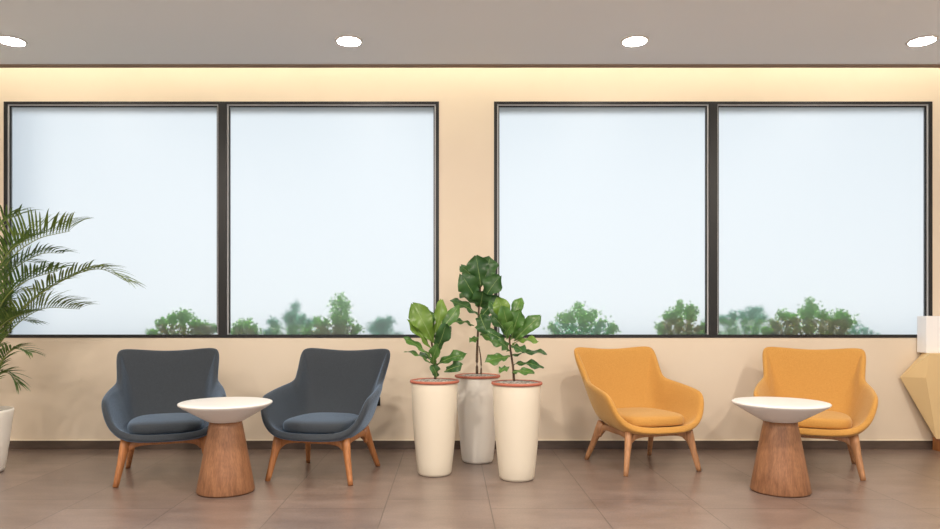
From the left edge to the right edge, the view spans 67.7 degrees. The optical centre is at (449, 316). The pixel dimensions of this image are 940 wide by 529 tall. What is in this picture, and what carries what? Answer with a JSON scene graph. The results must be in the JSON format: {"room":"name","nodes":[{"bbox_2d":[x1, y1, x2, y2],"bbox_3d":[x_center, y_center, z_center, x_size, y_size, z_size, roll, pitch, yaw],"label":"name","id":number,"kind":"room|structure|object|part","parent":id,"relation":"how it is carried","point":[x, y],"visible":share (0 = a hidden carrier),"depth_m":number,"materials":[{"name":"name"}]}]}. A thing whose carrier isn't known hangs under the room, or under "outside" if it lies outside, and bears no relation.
{"room":"lounge waiting area","nodes":[
{"label":"lounge waiting area","id":0,"kind":"room"},
{"bbox_2d":[0,406,13,471],"bbox_3d":[-3.284,0.862,4.850,0.452,0.437,0.452,0,0,0],"label":"tub","id":1,"kind":"object","parent":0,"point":[6,412],"depth_m":4.86,"materials":[{"name":"white ceramic"}]},
{"bbox_2d":[411,383,457,476],"bbox_3d":[-0.106,0.763,4.820,0.320,0.634,0.320,0,0,0],"label":"planter","id":2,"kind":"object","parent":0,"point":[434,405],"depth_m":4.70,"materials":[{"name":"beige ceramic"}]},
{"bbox_2d":[410,378,458,384],"bbox_3d":[-0.106,0.456,4.820,0.342,0.048,0.342,0,0,0],"label":"pot","id":3,"kind":"object","parent":2,"relation":"in","point":[419,381],"depth_m":4.73,"materials":[{"name":"brown ceramic"}]},
{"bbox_2d":[0,68,939,439],"bbox_3d":[0.300,-0.615,5.787,9.600,3.390,0.120,0,0,0],"label":"wall","id":4,"kind":"structure","parent":0,"point":[68,386],"depth_m":5.73,"materials":[{"name":"beige paint"}]},
{"bbox_2d":[4,101,438,337],"bbox_3d":[-1.870,-0.796,5.753,3.560,1.932,0.068,0,0,0],"label":"window","id":5,"kind":"structure","parent":4,"relation":"in","point":[235,219],"depth_m":5.75,"materials":[{"name":"clear glass"}]},
{"bbox_3d":[-2.759,-0.799,5.757,1.730,1.886,0.008,0,0,0],"label":"pane","id":6,"kind":"part","parent":5,"relation":"part of","materials":[{"name":"clear glass"}]},
{"bbox_3d":[-0.971,-0.799,5.757,1.710,1.886,0.008,0,0,0],"label":"pane","id":7,"kind":"part","parent":5,"relation":"part of","materials":[{"name":"clear glass"}]},
{"bbox_2d":[9,441,932,448],"bbox_3d":[0.300,1.045,5.721,9.600,0.070,0.012,0,0,0],"label":"baseboard","id":8,"kind":"structure","parent":4,"relation":"attached to","point":[13,444],"depth_m":5.71,"materials":[{"name":"brown wood"}]},
{"bbox_2d":[10,440,932,440],"bbox_3d":[0.300,1.007,5.722,9.600,0.006,0.010,0,0,0],"label":"trim","id":9,"kind":"structure","parent":4,"relation":"attached to","point":[10,440],"depth_m":5.72,"materials":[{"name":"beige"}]},
{"bbox_2d":[494,101,932,337],"bbox_3d":[2.152,-0.796,5.753,3.585,1.932,0.068,0,0,0],"label":"window","id":10,"kind":"structure","parent":4,"relation":"in","point":[613,219],"depth_m":5.75,"materials":[{"name":"glass"}]},
{"bbox_3d":[1.252,-0.799,5.757,1.732,1.886,0.008,0,0,0],"label":"pane","id":11,"kind":"part","parent":10,"relation":"part of","materials":[{"name":"clear glass"}]},
{"bbox_3d":[3.053,-0.799,5.757,1.733,1.886,0.008,0,0,0],"label":"pane","id":12,"kind":"part","parent":10,"relation":"part of","materials":[{"name":"clear glass"}]},
{"bbox_2d":[0,449,939,528],"bbox_3d":[0.300,1.140,1.974,9.600,0.120,7.747,0,0,0],"label":"floor","id":13,"kind":"structure","parent":0,"point":[40,488],"depth_m":4.38,"materials":[{"name":"brown tile"}]},
{"bbox_2d":[0,204,145,471],"bbox_3d":[-3.023,0.150,4.787,1.979,1.860,1.211,0,0,0],"label":"potted palm","id":14,"kind":"object","parent":13,"relation":"on","point":[6,412],"visible":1,"depth_m":4.73,"materials":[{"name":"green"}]},
{"bbox_2d":[101,348,225,487],"bbox_3d":[-1.956,0.660,4.842,0.768,0.854,0.779,0,0,-20],"label":"lounge chair","id":15,"kind":"object","parent":13,"relation":"on","point":[141,409],"visible":0.9,"depth_m":5.00,"materials":[{"name":"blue fabric"}]},
{"bbox_3d":[-2.099,0.930,4.478,0.052,0.309,0.128,0,0,32],"label":"leg","id":16,"kind":"part","parent":15,"relation":"part of","materials":[{"name":"orange wood"}]},
{"bbox_3d":[-2.244,0.928,4.947,0.052,0.318,0.191,0,0,-39],"label":"leg","id":17,"kind":"part","parent":15,"relation":"part of","materials":[{"name":"orange wood"}]},
{"bbox_3d":[-1.863,0.841,4.579,0.519,0.107,0.022,0,0,-20],"label":"rail","id":18,"kind":"part","parent":15,"relation":"part of","materials":[{"name":"orange wood"}]},
{"bbox_2d":[127,413,203,433],"bbox_3d":[-1.931,0.719,4.771,0.482,0.087,0.524,0,0,-20],"label":"seat cushion","id":19,"kind":"object","parent":15,"relation":"on","point":[137,423],"depth_m":4.59,"materials":[{"name":"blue fabric"}]},
{"bbox_3d":[-1.616,0.930,4.650,0.128,0.309,0.052,0,0,19],"label":"leg","id":20,"kind":"part","parent":15,"relation":"part of","materials":[{"name":"orange wood"}]},
{"bbox_2d":[177,397,272,497],"bbox_3d":[-1.390,0.802,4.340,0.564,0.555,0.564,0,0,0],"label":"side table","id":21,"kind":"object","parent":13,"relation":"on","point":[225,469],"visible":1,"depth_m":4.22,"materials":[{"name":"white"}]},
{"bbox_2d":[261,348,389,485],"bbox_3d":[-0.846,0.660,4.870,0.768,0.854,0.779,0,0,13],"label":"lounge chair","id":22,"kind":"object","parent":13,"relation":"on","point":[332,398],"visible":0.99,"depth_m":5.03,"materials":[{"name":"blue fabric"}]},
{"bbox_3d":[-1.162,0.930,4.639,0.128,0.309,0.052,0,0,-26],"label":"leg","id":23,"kind":"part","parent":22,"relation":"part of","materials":[{"name":"orange wood"}]},
{"bbox_3d":[-1.033,0.928,5.114,0.052,0.318,0.191,0,0,-6],"label":"leg","id":24,"kind":"part","parent":22,"relation":"part of","materials":[{"name":"orange wood"}]},
{"bbox_3d":[-0.908,0.841,4.598,0.519,0.107,0.022,0,0,13],"label":"rail","id":25,"kind":"part","parent":22,"relation":"part of","materials":[{"name":"orange wood"}]},
{"bbox_2d":[283,412,357,433],"bbox_3d":[-0.863,0.719,4.797,0.482,0.087,0.524,0,0,13],"label":"seat cushion","id":26,"kind":"object","parent":22,"relation":"on","point":[300,422],"depth_m":4.60,"materials":[{"name":"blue fabric"}]},
{"bbox_3d":[-0.662,0.930,4.525,0.052,0.309,0.128,0,0,-39],"label":"leg","id":27,"kind":"part","parent":22,"relation":"part of","materials":[{"name":"orange wood"}]},
{"bbox_3d":[-0.639,0.841,4.754,0.022,0.107,0.468,0,0,11],"label":"rail","id":28,"kind":"part","parent":22,"relation":"part of","materials":[{"name":"orange wood"}]},
{"bbox_3d":[-0.572,0.928,5.009,0.052,0.318,0.191,0,0,32],"label":"leg","id":29,"kind":"part","parent":22,"relation":"part of","materials":[{"name":"orange wood"}]},
{"bbox_2d":[404,299,466,476],"bbox_3d":[-0.094,0.476,4.812,0.412,1.208,0.342,0,0,36],"label":"potted plant","id":30,"kind":"object","parent":13,"relation":"on","point":[434,400],"visible":1,"depth_m":4.73,"materials":[{"name":"beige"}]},
{"bbox_2d":[450,255,501,463],"bbox_3d":[0.216,0.308,5.234,0.382,1.544,0.344,0,0,28],"label":"potted plant","id":31,"kind":"object","parent":13,"relation":"on","point":[475,407],"visible":0.94,"depth_m":5.15,"materials":[{"name":"white"}]},
{"bbox_2d":[456,378,498,463],"bbox_3d":[0.206,0.763,5.240,0.320,0.634,0.320,0,0,0],"label":"planter","id":32,"kind":"object","parent":31,"relation":"on","point":[475,407],"depth_m":5.11,"materials":[{"name":"white ceramic"}]},
{"bbox_2d":[455,373,499,378],"bbox_3d":[0.206,0.456,5.240,0.342,0.048,0.342,0,0,0],"label":"pot","id":33,"kind":"object","parent":31,"relation":"on","point":[464,375],"depth_m":5.16,"materials":[{"name":"brown ceramic"}]},
{"bbox_2d":[485,297,546,481],"bbox_3d":[0.438,0.473,4.685,0.403,1.214,0.342,0,0,28],"label":"potted plant","id":34,"kind":"object","parent":13,"relation":"on","point":[516,403],"visible":1,"depth_m":4.58,"materials":[{"name":"beige"}]},
{"bbox_2d":[493,385,540,481],"bbox_3d":[0.447,0.763,4.680,0.320,0.634,0.320,0,0,0],"label":"planter","id":35,"kind":"object","parent":34,"relation":"on","point":[516,407],"depth_m":4.56,"materials":[{"name":"beige ceramic"}]},
{"bbox_2d":[491,379,542,386],"bbox_3d":[0.447,0.456,4.680,0.342,0.048,0.342,0,0,0],"label":"pot","id":36,"kind":"object","parent":34,"relation":"on","point":[514,382],"depth_m":4.59,"materials":[{"name":"brown ceramic"}]},
{"bbox_2d":[574,346,703,476],"bbox_3d":[1.374,0.660,5.139,0.768,0.854,0.779,0,0,-17],"label":"lounge chair","id":37,"kind":"object","parent":13,"relation":"on","point":[627,389],"visible":1,"depth_m":5.24,"materials":[{"name":"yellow fabric"}]},
{"bbox_3d":[1.092,0.928,5.260,0.052,0.318,0.191,0,0,-36],"label":"leg","id":38,"kind":"part","parent":37,"relation":"part of","materials":[{"name":"brown wood"}]},
{"bbox_3d":[1.175,0.841,5.010,0.022,0.107,0.468,0,0,-14],"label":"rail","id":39,"kind":"part","parent":37,"relation":"part of","materials":[{"name":"brown wood"}]},
{"bbox_3d":[1.212,0.930,4.783,0.052,0.309,0.128,0,0,35],"label":"leg","id":40,"kind":"part","parent":37,"relation":"part of","materials":[{"name":"brown wood"}]},
{"bbox_2d":[617,407,683,426],"bbox_3d":[1.395,0.719,5.068,0.482,0.087,0.524,0,0,-17],"label":"seat cushion","id":41,"kind":"object","parent":37,"relation":"on","point":[635,416],"depth_m":4.87,"materials":[{"name":"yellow fabric"}]},
{"bbox_3d":[1.545,0.928,5.395,0.052,0.318,0.191,0,0,2],"label":"leg","id":42,"kind":"part","parent":37,"relation":"part of","materials":[{"name":"brown wood"}]},
{"bbox_3d":[1.454,0.841,4.872,0.519,0.107,0.022,0,0,-17],"label":"rail","id":43,"kind":"part","parent":37,"relation":"part of","materials":[{"name":"brown wood"}]},
{"bbox_3d":[1.702,0.930,4.925,0.128,0.309,0.052,0,0,32],"label":"leg","id":44,"kind":"part","parent":37,"relation":"part of","materials":[{"name":"brown wood"}]},
{"bbox_2d":[731,397,831,497],"bbox_3d":[2.050,0.802,4.345,0.564,0.555,0.564,0,0,0],"label":"side table","id":45,"kind":"object","parent":13,"relation":"on","point":[780,467],"visible":1,"depth_m":4.23,"materials":[{"name":"white"}]},
{"bbox_2d":[753,347,877,480],"bbox_3d":[2.618,0.660,5.045,0.768,0.854,0.779,0,0,27],"label":"lounge chair","id":46,"kind":"object","parent":13,"relation":"on","point":[836,377],"visible":0.66,"depth_m":5.21,"materials":[{"name":"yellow fabric"}]},
{"bbox_2d":[798,410,851,428],"bbox_3d":[2.584,0.719,4.979,0.482,0.087,0.524,0,0,27],"label":"seat cushion","id":47,"kind":"object","parent":46,"relation":"on","point":[827,419],"depth_m":4.75,"materials":[{"name":"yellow fabric"}]},
{"bbox_3d":[2.492,0.841,4.797,0.519,0.107,0.022,0,0,27],"label":"rail","id":48,"kind":"part","parent":46,"relation":"part of","materials":[{"name":"brown wood"}]},
{"bbox_3d":[2.917,0.928,5.114,0.191,0.318,0.052,0,0,-44],"label":"leg","id":49,"kind":"part","parent":46,"relation":"part of","materials":[{"name":"brown wood"}]},
{"bbox_3d":[2.709,0.930,4.664,0.052,0.309,0.128,0,0,-15],"label":"leg","id":50,"kind":"part","parent":46,"relation":"part of","materials":[{"name":"brown wood"}]},
{"bbox_2d":[900,316,939,451],"bbox_3d":[4.229,0.536,5.606,1.142,1.088,0.212,0,0,0],"label":"countertop","id":51,"kind":"structure","parent":13,"relation":"on","point":[921,379],"depth_m":5.60,"materials":[{"name":"wood"}]},
{"bbox_2d":[0,0,939,63],"bbox_3d":[0.300,-1.980,1.738,9.600,0.100,7.276,0,0,0],"label":"ceiling","id":52,"kind":"structure","parent":0,"point":[55,31],"depth_m":4.68,"materials":[{"name":"white paint"}]},
{"bbox_2d":[0,35,27,46],"bbox_3d":[-3.060,-1.925,4.887,0.194,0.009,0.194,0,0,0],"label":"recessed light","id":53,"kind":"object","parent":52,"relation":"in","point":[5,39],"visible":1,"depth_m":4.88,"materials":[{"name":"white"}]},
{"bbox_2d":[0,37,24,45],"bbox_3d":[-3.060,-1.925,4.887,0.172,0.009,0.172,0,0,0],"label":"diffuser","id":54,"kind":"object","parent":53,"relation":"attached to","point":[12,41],"depth_m":4.88,"materials":[{"name":"white plastic"}]},
{"bbox_2d":[335,35,362,46],"bbox_3d":[-0.705,-1.925,4.887,0.194,0.009,0.194,0,0,0],"label":"recessed light","id":55,"kind":"object","parent":52,"relation":"in","point":[344,40],"visible":1,"depth_m":4.86,"materials":[{"name":"white plastic"}]},
{"bbox_2d":[337,37,360,45],"bbox_3d":[-0.705,-1.925,4.887,0.172,0.009,0.172,0,0,0],"label":"diffuser","id":56,"kind":"object","parent":55,"relation":"attached to","point":[344,41],"depth_m":4.88,"materials":[{"name":"white plastic"}]},
{"bbox_2d":[0,64,939,66],"bbox_3d":[0.300,-1.925,5.361,9.600,0.009,0.030,0,0,0],"label":"trim","id":57,"kind":"structure","parent":52,"relation":"attached to","point":[1,65],"depth_m":5.35,"materials":[{"name":"brown"}]},
{"bbox_2d":[0,67,939,67],"bbox_3d":[0.300,-1.974,5.382,9.600,0.112,0.012,0,0,0],"label":"trim","id":58,"kind":"structure","parent":52,"relation":"attached to","point":[0,67],"depth_m":5.38,"materials":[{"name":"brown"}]},
{"bbox_2d":[621,35,648,46],"bbox_3d":[1.290,-1.925,4.887,0.194,0.009,0.194,0,0,0],"label":"recessed light","id":59,"kind":"object","parent":52,"relation":"in","point":[634,40],"visible":1,"depth_m":4.86,"materials":[{"name":"white plastic"}]},
{"bbox_2d":[623,37,646,45],"bbox_3d":[1.290,-1.925,4.887,0.172,0.009,0.172,0,0,0],"label":"diffuser","id":60,"kind":"object","parent":59,"relation":"attached to","point":[627,41],"depth_m":4.88,"materials":[{"name":"white plastic"}]},
{"bbox_2d":[905,35,938,46],"bbox_3d":[3.295,-1.925,4.887,0.194,0.009,0.194,0,0,0],"label":"recessed light","id":61,"kind":"object","parent":52,"relation":"in","point":[927,39],"visible":1,"depth_m":4.87,"materials":[{"name":"white"}]},
{"bbox_2d":[908,37,935,45],"bbox_3d":[3.295,-1.925,4.887,0.172,0.009,0.172,0,0,0],"label":"diffuser","id":62,"kind":"object","parent":61,"relation":"attached to","point":[917,41],"depth_m":4.88,"materials":[{"name":"white plastic"}]}
]}

